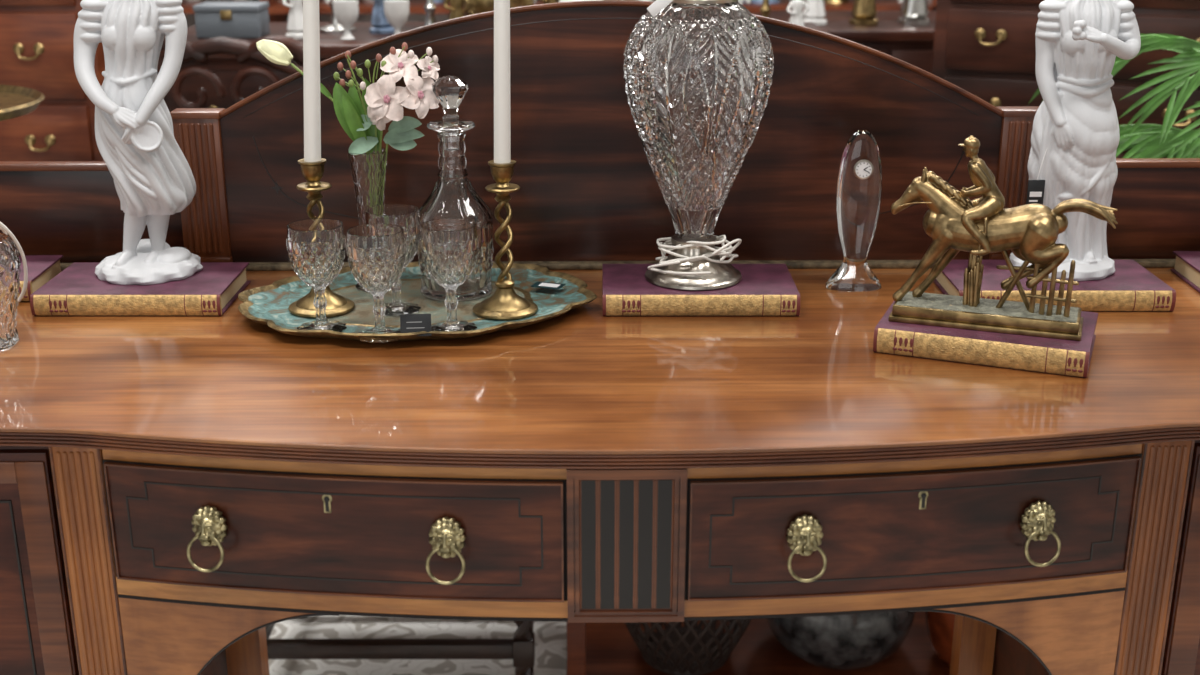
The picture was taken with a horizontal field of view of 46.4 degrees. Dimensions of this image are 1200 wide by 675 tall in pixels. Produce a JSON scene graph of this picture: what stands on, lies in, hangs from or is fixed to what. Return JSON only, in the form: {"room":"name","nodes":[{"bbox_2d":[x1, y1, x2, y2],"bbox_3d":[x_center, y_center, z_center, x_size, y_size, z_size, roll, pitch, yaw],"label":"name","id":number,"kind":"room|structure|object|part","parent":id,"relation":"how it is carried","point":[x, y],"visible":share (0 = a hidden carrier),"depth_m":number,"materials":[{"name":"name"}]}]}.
{"room":"second-hand shop","nodes":[
{"label":"second-hand shop","id":0,"kind":"room"},
{"bbox_2d":[268,615,566,674],"bbox_3d":[0.000,0.730,2.351,7.200,0.100,9.200,0,18,0],"label":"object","id":1,"kind":"structure","parent":0,"point":[550,636],"depth_m":2.67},
{"bbox_2d":[0,85,44,120],"bbox_3d":[-1.160,0.088,2.506,0.430,1.020,0.430,0,18,0],"label":"tray table","id":2,"kind":"object","parent":1,"relation":"on","point":[15,101],"visible":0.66,"depth_m":2.42,"materials":[{"name":"gold metal"}]},
{"bbox_2d":[0,0,104,160],"bbox_3d":[-1.475,-0.570,3.330,0.790,1.750,0.540,0,18,0],"label":"dresser","id":3,"kind":"object","parent":1,"relation":"on","point":[37,36],"visible":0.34,"depth_m":3.07,"materials":[{"name":"red wood"}]},
{"bbox_2d":[157,36,302,107],"bbox_3d":[-0.760,-0.046,2.854,0.460,1.091,0.306,0,18,0],"label":"chair","id":4,"kind":"object","parent":1,"relation":"on","point":[199,51],"visible":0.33,"depth_m":2.81,"materials":[{"name":"red wood"}]},
{"bbox_2d":[265,617,534,674],"bbox_3d":[-0.360,0.346,2.507,0.500,0.530,0.380,0,18,0],"label":"stool","id":5,"kind":"object","parent":1,"relation":"on","point":[521,648],"visible":0.16,"depth_m":2.38,"materials":[{"name":"brown wood"}]},
{"bbox_2d":[159,22,827,111],"bbox_3d":[-0.225,-0.194,3.324,1.490,1.040,0.490,0,18,0],"label":"base cabinet","id":6,"kind":"object","parent":1,"relation":"on","point":[225,67],"visible":0.02,"depth_m":2.97,"materials":[{"name":"red wood"}]},
{"bbox_2d":[193,2,269,37],"bbox_3d":[-0.810,-0.700,3.085,0.144,0.070,0.108,0,18,0],"label":"box","id":7,"kind":"object","parent":6,"relation":"on","point":[212,19],"visible":1,"depth_m":3.04,"materials":[{"name":"grey"}]},
{"bbox_2d":[282,0,302,38],"bbox_3d":[-0.661,-0.720,3.048,0.058,0.131,0.060,-14,23,-36],"label":"porcelain figurine","id":8,"kind":"object","parent":6,"relation":"on","point":[295,18],"visible":0.72,"depth_m":3.04,"materials":[{"name":"white ceramic"}]},
{"bbox_2d":[320,0,356,32],"bbox_3d":[-0.600,-0.770,3.169,0.090,0.150,0.090,0,18,0],"label":"candlestick","id":9,"kind":"object","parent":6,"relation":"on","point":[334,26],"visible":0.52,"depth_m":3.17,"materials":[{"name":"silver metal"}]},
{"bbox_2d":[333,0,358,38],"bbox_3d":[-0.550,-0.690,3.038,0.054,0.080,0.054,0,18,0],"label":"goblet","id":10,"kind":"object","parent":6,"relation":"on","point":[346,12],"visible":1,"depth_m":3.02,"materials":[{"name":"white ceramic"}]},
{"bbox_2d":[369,0,394,33],"bbox_3d":[-0.489,-0.756,3.140,0.068,0.141,0.064,0,18,0],"label":"porcelain figurine","id":11,"kind":"object","parent":6,"relation":"on","point":[380,24],"visible":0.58,"depth_m":3.13,"materials":[{"name":"blue ceramic"}]},
{"bbox_2d":[384,0,408,34],"bbox_3d":[-0.440,-0.690,3.038,0.054,0.080,0.054,0,18,0],"label":"goblet","id":12,"kind":"object","parent":6,"relation":"on","point":[396,12],"visible":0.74,"depth_m":3.02,"materials":[{"name":"white ceramic"}]},
{"bbox_2d":[424,0,435,24],"bbox_3d":[-0.380,-0.750,3.123,0.084,0.140,0.084,0,18,0],"label":"candlestick","id":13,"kind":"object","parent":6,"relation":"on","point":[429,7],"visible":0.56,"depth_m":3.12,"materials":[{"name":"silver metal"}]},
{"bbox_2d":[444,0,469,19],"bbox_3d":[-0.309,-0.709,3.030,0.058,0.121,0.055,0,18,0],"label":"porcelain figurine","id":14,"kind":"object","parent":6,"relation":"on","point":[456,10],"visible":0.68,"depth_m":3.02,"materials":[{"name":"gold metal"}]},
{"bbox_2d":[463,0,493,15],"bbox_3d":[-0.250,-0.767,3.159,0.126,0.150,0.126,0,18,0],"label":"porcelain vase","id":15,"kind":"object","parent":6,"relation":"on","point":[476,6],"visible":0.12,"depth_m":3.11,"materials":[{"name":"gold metal"}]},
{"bbox_2d":[510,0,533,7],"bbox_3d":[-0.180,-0.704,3.033,0.075,0.110,0.075,0,18,0],"label":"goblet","id":16,"kind":"object","parent":6,"relation":"on","point":[513,3],"visible":0.13,"depth_m":2.99,"materials":[{"name":"gold metal"}]},
{"bbox_2d":[540,0,557,3],"bbox_3d":[-0.111,-0.750,3.122,0.063,0.141,0.065,-14,23,-36],"label":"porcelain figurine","id":17,"kind":"object","parent":6,"relation":"on","point":[544,1],"visible":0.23,"depth_m":3.11,"materials":[{"name":"gold metal"}]},
{"bbox_2d":[559,0,600,1],"bbox_3d":[-0.040,-0.713,3.030,0.109,0.130,0.109,0,18,0],"label":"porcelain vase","id":18,"kind":"object","parent":6,"relation":"on","point":[560,0],"visible":0.03,"depth_m":2.99,"materials":[{"name":"white ceramic"}]},
{"bbox_2d":[738,0,751,4],"bbox_3d":[0.299,-0.725,3.078,0.054,0.121,0.056,-14,23,-36],"label":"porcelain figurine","id":19,"kind":"object","parent":6,"relation":"on","point":[739,1],"visible":0.14,"depth_m":3.07,"materials":[{"name":"white ceramic"}]},
{"bbox_2d":[760,0,770,16],"bbox_3d":[0.370,-0.745,3.125,0.078,0.130,0.078,0,18,0],"label":"candlestick","id":20,"kind":"object","parent":6,"relation":"on","point":[765,9],"visible":0.44,"depth_m":3.12,"materials":[{"name":"gold metal"}]},
{"bbox_2d":[787,0,808,25],"bbox_3d":[0.431,-0.706,3.052,0.048,0.101,0.046,0,18,0],"label":"porcelain figurine","id":21,"kind":"object","parent":6,"relation":"on","point":[797,6],"visible":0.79,"depth_m":3.04,"materials":[{"name":"white ceramic"}]},
{"bbox_2d":[181,0,936,21],"bbox_3d":[-0.002,-1.623,6.020,6.605,2.050,0.450,0,18,0],"label":"shelving","id":22,"kind":"object","parent":1,"relation":"on","point":[278,12],"visible":0.02,"depth_m":5.90,"materials":[{"name":"red wood"}]},
{"bbox_2d":[0,0,1199,674],"bbox_3d":[0.020,0.267,1.627,1.900,1.236,0.646,0,18,-1],"label":"sideboard","id":23,"kind":"object","parent":1,"relation":"on","point":[175,490],"visible":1,"depth_m":1.36,"materials":[{"name":"brown wood"}]},
{"bbox_2d":[0,233,20,349],"bbox_3d":[-0.656,-0.048,1.491,0.080,0.118,0.082,0,18,0],"label":"glass vase","id":24,"kind":"object","parent":23,"relation":"on","point":[10,263],"visible":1,"depth_m":1.48,"materials":[{"name":"clear glass"}]},
{"bbox_2d":[0,222,27,302],"bbox_3d":[-0.742,-0.081,1.591,0.160,0.123,0.076,0,18,0],"label":"cord","id":25,"kind":"object","parent":23,"relation":"on","point":[3,227],"visible":0.56,"depth_m":1.61,"materials":[{"name":"white plastic"}]},
{"bbox_2d":[18,255,62,301],"bbox_3d":[-0.785,-0.071,1.709,0.220,0.026,0.122,-1,18,-2],"label":"book","id":26,"kind":"object","parent":23,"relation":"on","point":[41,268],"visible":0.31,"depth_m":1.72,"materials":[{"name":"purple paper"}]},
{"bbox_2d":[30,262,249,315],"bbox_3d":[-0.543,-0.058,1.669,0.217,0.026,0.144,0,18,0],"label":"book","id":27,"kind":"object","parent":23,"relation":"on","point":[76,290],"visible":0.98,"depth_m":1.61,"materials":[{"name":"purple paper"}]},
{"bbox_2d":[74,0,202,284],"bbox_3d":[-0.544,-0.267,1.630,0.123,0.395,0.124,-11,22,-31],"label":"figurine","id":28,"kind":"object","parent":27,"relation":"on","point":[154,181],"visible":1,"depth_m":1.60,"materials":[{"name":"white ceramic"}]},
{"bbox_3d":[-0.364,0.199,1.292,0.036,0.036,0.009,3,19,8],"label":"ring pull","id":29,"kind":"part","parent":23,"relation":"part of","materials":[{"name":"gold metal"}]},
{"bbox_3d":[-0.248,0.177,1.310,0.434,0.119,0.045,2,18,6],"label":"drawer","id":30,"kind":"part","parent":23,"relation":"part of","materials":[{"name":"brown wood"}]},
{"bbox_2d":[238,262,596,340],"bbox_3d":[-0.213,-0.043,1.635,0.414,0.017,0.299,-3,19,-9],"label":"serving tray","id":31,"kind":"object","parent":23,"relation":"on","point":[268,305],"visible":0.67,"depth_m":1.62,"materials":[{"name":"teal metal"}]},
{"bbox_2d":[286,218,346,335],"bbox_3d":[-0.305,-0.065,1.517,0.062,0.117,0.062,0,18,0],"label":"wine glass","id":32,"kind":"object","parent":31,"relation":"on","point":[316,247],"visible":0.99,"depth_m":1.49,"materials":[{"name":"clear glass"}]},
{"bbox_2d":[288,0,354,317],"bbox_3d":[-0.319,-0.231,1.540,0.075,0.418,0.075,0,18,0],"label":"brass candlestick","id":33,"kind":"object","parent":31,"relation":"on","point":[312,165],"visible":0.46,"depth_m":1.54,"materials":[{"name":"gold metal"}]},
{"bbox_2d":[303,0,320,161],"bbox_3d":[-0.312,-0.308,1.514,0.019,0.257,0.019,3,18,-1],"label":"candle","id":34,"kind":"object","parent":33,"relation":"on","point":[311,25],"depth_m":1.52,"materials":[{"name":"white wax"}]},
{"bbox_3d":[-0.319,-0.115,1.579,0.075,0.172,0.075,0,18,0],"label":"brass stem","id":35,"kind":"part","parent":33,"relation":"part of","materials":[{"name":"gold metal"}]},
{"bbox_2d":[256,39,439,291],"bbox_3d":[-0.287,-0.201,1.642,0.207,0.295,0.053,2,19,6],"label":"vase","id":36,"kind":"object","parent":31,"relation":"on","point":[364,121],"visible":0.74,"depth_m":1.61,"materials":[{"name":"clear glass"}]},
{"bbox_2d":[346,224,405,342],"bbox_3d":[-0.237,-0.058,1.494,0.062,0.117,0.062,-6,19,-16],"label":"wine glass","id":37,"kind":"object","parent":31,"relation":"on","point":[376,253],"visible":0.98,"depth_m":1.47,"materials":[{"name":"clear glass"}]},
{"bbox_2d":[365,204,420,316],"bbox_3d":[-0.232,-0.087,1.583,0.062,0.117,0.062,-15,24,-38],"label":"wine glass","id":38,"kind":"object","parent":31,"relation":"on","point":[406,216],"visible":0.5,"depth_m":1.57,"materials":[{"name":"clear glass"}]},
{"bbox_2d":[400,314,431,335],"bbox_3d":[-0.197,-0.013,1.501,0.033,0.023,0.009,-2,18,-5],"label":"price card","id":39,"kind":"object","parent":31,"relation":"on","point":[409,323],"visible":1,"depth_m":1.50,"materials":[{"name":"black paper"}]},
{"bbox_2d":[420,218,478,330],"bbox_3d":[-0.162,-0.065,1.517,0.062,0.117,0.062,9,20,26],"label":"wine glass","id":40,"kind":"object","parent":31,"relation":"on","point":[448,246],"visible":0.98,"depth_m":1.49,"materials":[{"name":"clear glass"}]},
{"bbox_2d":[417,76,493,301],"bbox_3d":[-0.171,-0.176,1.630,0.092,0.256,0.090,-9,21,-26],"label":"decanter","id":41,"kind":"object","parent":31,"relation":"on","point":[453,195],"visible":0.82,"depth_m":1.61,"materials":[{"name":"clear glass"}]},
{"bbox_2d":[472,0,537,319],"bbox_3d":[-0.108,-0.229,1.532,0.075,0.418,0.075,0,18,0],"label":"brass candlestick","id":42,"kind":"object","parent":31,"relation":"on","point":[504,304],"visible":1,"depth_m":1.54,"materials":[{"name":"gold metal"}]},
{"bbox_2d":[494,0,510,163],"bbox_3d":[-0.105,-0.306,1.506,0.019,0.257,0.019,1,18,0],"label":"candle","id":43,"kind":"object","parent":42,"relation":"on","point":[502,123],"depth_m":1.51,"materials":[{"name":"white wax"}]},
{"bbox_3d":[-0.108,-0.112,1.571,0.075,0.172,0.075,0,18,0],"label":"brass stem","id":44,"kind":"part","parent":42,"relation":"part of","materials":[{"name":"gold metal"}]},
{"bbox_2d":[531,281,564,289],"bbox_3d":[-0.062,-0.062,1.671,0.036,0.001,0.022,7,20,19],"label":"price card","id":45,"kind":"object","parent":31,"relation":"on","point":[548,285],"visible":1,"depth_m":1.67,"materials":[{"name":"black"}]},
{"bbox_3d":[-0.140,0.206,1.269,0.036,0.036,0.009,1,18,3],"label":"ring pull","id":46,"kind":"part","parent":23,"relation":"part of","materials":[{"name":"gold metal"}]},
{"bbox_3d":[0.024,0.099,1.282,1.900,0.018,0.085,0,18,-1],"label":"reeded edge moulding","id":47,"kind":"part","parent":23,"relation":"part of","materials":[{"name":"brown wood"}]},
{"bbox_3d":[0.024,0.242,1.338,0.975,0.018,0.073,0,18,-1],"label":"rail","id":48,"kind":"part","parent":23,"relation":"part of","materials":[{"name":"brown wood"}]},
{"bbox_3d":[0.023,0.107,1.299,0.974,0.018,0.080,0,18,-1],"label":"rail","id":49,"kind":"part","parent":23,"relation":"part of","materials":[{"name":"brown wood"}]},
{"bbox_3d":[0.024,0.187,1.289,0.108,0.154,0.028,0,18,-1],"label":"panel","id":50,"kind":"part","parent":23,"relation":"part of","materials":[{"name":"brown wood"}]},
{"bbox_2d":[602,264,799,315],"bbox_3d":[0.116,-0.057,1.666,0.226,0.026,0.138,0,18,0],"label":"book","id":51,"kind":"object","parent":23,"relation":"on","point":[763,289],"visible":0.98,"depth_m":1.60,"materials":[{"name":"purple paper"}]},
{"bbox_2d":[623,0,773,290],"bbox_3d":[0.111,-0.273,1.599,0.171,0.425,0.170,-1,18,-4],"label":"table lamp","id":52,"kind":"object","parent":51,"relation":"on","point":[698,79],"visible":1,"depth_m":1.55,"materials":[{"name":"clear glass"}]},
{"bbox_3d":[0.115,-0.104,1.650,0.102,0.044,0.092,6,19,17],"label":"lamp cord","id":53,"kind":"part","parent":52,"relation":"part of","materials":[{"name":"white plastic"}]},
{"bbox_3d":[0.189,0.205,1.274,0.036,0.036,0.009,-2,18,-5],"label":"ring pull","id":54,"kind":"part","parent":23,"relation":"part of","materials":[{"name":"gold metal"}]},
{"bbox_2d":[825,130,881,290],"bbox_3d":[0.311,-0.153,1.689,0.068,0.194,0.034,0,18,0],"label":"clock","id":55,"kind":"object","parent":23,"relation":"on","point":[859,181],"visible":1,"depth_m":1.68,"materials":[{"name":"clear glass"}]},
{"bbox_3d":[0.295,0.175,1.317,0.434,0.119,0.045,-2,19,-7],"label":"drawer","id":56,"kind":"part","parent":23,"relation":"part of","materials":[{"name":"brown wood"}]},
{"bbox_2d":[873,301,1097,377],"bbox_3d":[0.417,-0.005,1.507,0.216,0.028,0.147,7,20,21],"label":"book","id":57,"kind":"object","parent":23,"relation":"on","point":[1004,350],"visible":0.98,"depth_m":1.45,"materials":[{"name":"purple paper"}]},
{"bbox_2d":[888,135,1117,340],"bbox_3d":[0.418,-0.110,1.463,0.228,0.199,0.068,7,19,19],"label":"figurine","id":58,"kind":"object","parent":57,"relation":"on","point":[981,226],"visible":1,"depth_m":1.46,"materials":[{"name":"gold metal"}]},
{"bbox_3d":[0.412,0.196,1.302,0.036,0.036,0.009,-3,19,-10],"label":"ring pull","id":59,"kind":"part","parent":23,"relation":"part of","materials":[{"name":"gold metal"}]},
{"bbox_2d":[933,260,1175,310],"bbox_3d":[0.540,-0.063,1.683,0.250,0.026,0.140,0,18,0],"label":"book","id":60,"kind":"object","parent":23,"relation":"on","point":[1131,287],"visible":0.57,"depth_m":1.62,"materials":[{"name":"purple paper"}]},
{"bbox_2d":[1009,0,1140,280],"bbox_3d":[0.564,-0.272,1.645,0.126,0.394,0.130,0,18,0],"label":"figurine","id":61,"kind":"object","parent":60,"relation":"on","point":[1075,136],"visible":0.83,"depth_m":1.62,"materials":[{"name":"white ceramic"}]},
{"bbox_2d":[1171,251,1199,292],"bbox_3d":[0.838,-0.076,1.723,0.220,0.026,0.132,1,18,2],"label":"book","id":62,"kind":"object","parent":23,"relation":"on","point":[1187,263],"visible":1,"depth_m":1.75,"materials":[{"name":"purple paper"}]},
{"bbox_2d":[566,611,949,674],"bbox_3d":[0.360,0.295,2.511,0.880,0.625,0.460,0,18,0],"label":"display table","id":63,"kind":"object","parent":1,"relation":"on","point":[592,648],"visible":0.02,"depth_m":2.53,"materials":[{"name":"red wood"}]},
{"bbox_2d":[625,619,750,674],"bbox_3d":[0.155,0.447,2.510,0.258,0.272,0.256,0,18,0],"label":"basket","id":64,"kind":"object","parent":63,"relation":"on","point":[675,649],"visible":0.45,"depth_m":2.46,"materials":[{"name":"black wicker"}]},
{"bbox_2d":[767,611,915,669],"bbox_3d":[0.435,0.427,2.534,0.279,0.290,0.279,0,18,0],"label":"glass vase","id":65,"kind":"object","parent":63,"relation":"on","point":[852,641],"visible":0.26,"depth_m":2.44,"materials":[{"name":"grey glass"}]},
{"bbox_2d":[925,612,954,666],"bbox_3d":[0.665,0.453,2.490,0.167,0.270,0.167,0,18,0],"label":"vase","id":66,"kind":"object","parent":63,"relation":"on","point":[939,625],"visible":0.12,"depth_m":2.47,"materials":[{"name":"ceramic"}]},
{"bbox_2d":[769,11,935,72],"bbox_3d":[0.785,-0.450,4.187,0.570,0.980,0.590,0,18,0],"label":"writing desk","id":67,"kind":"object","parent":1,"relation":"on","point":[912,44],"visible":0.02,"depth_m":3.79,"materials":[{"name":"red wood"}]},
{"bbox_2d":[803,0,826,24],"bbox_3d":[0.599,-0.956,3.897,0.072,0.162,0.074,-14,23,-36],"label":"porcelain figurine","id":68,"kind":"object","parent":67,"relation":"on","point":[816,12],"visible":0.8,"depth_m":3.89,"materials":[{"name":"white ceramic"}]},
{"bbox_2d":[849,0,877,24],"bbox_3d":[0.742,-0.965,3.893,0.087,0.182,0.082,0,18,0],"label":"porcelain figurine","id":69,"kind":"object","parent":67,"relation":"on","point":[864,12],"visible":1,"depth_m":3.89,"materials":[{"name":"gold metal"}]},
{"bbox_2d":[897,0,929,24],"bbox_3d":[0.882,-0.974,3.889,0.097,0.202,0.091,0,18,0],"label":"porcelain figurine","id":70,"kind":"object","parent":67,"relation":"on","point":[913,12],"visible":1,"depth_m":3.88,"materials":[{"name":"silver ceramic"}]},
{"bbox_2d":[931,0,1199,157],"bbox_3d":[1.096,-0.365,3.189,0.680,1.450,0.440,8,20,23],"label":"dresser","id":71,"kind":"object","parent":1,"relation":"on","point":[986,49],"visible":0.15,"depth_m":2.97,"materials":[{"name":"red wood"}]},
{"bbox_3d":[1.090,0.530,2.495,0.340,0.190,0.340,0,18,0],"label":"plant stand","id":72,"kind":"object","parent":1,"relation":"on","visible":0},
{"bbox_2d":[1028,34,1199,157],"bbox_3d":[1.090,-0.060,2.294,0.803,1.056,0.537,0,18,0],"label":"potted palm","id":73,"kind":"object","parent":72,"relation":"on","point":[1145,140],"visible":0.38,"depth_m":2.15,"materials":[{"name":"green plant"}]},
{"bbox_2d":[185,14,761,26],"bbox_3d":[0.000,-2.177,6.179,7.200,3.000,0.100,0,18,0],"label":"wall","id":74,"kind":"structure","parent":0,"point":[190,18],"depth_m":6.37,"materials":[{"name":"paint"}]}
]}

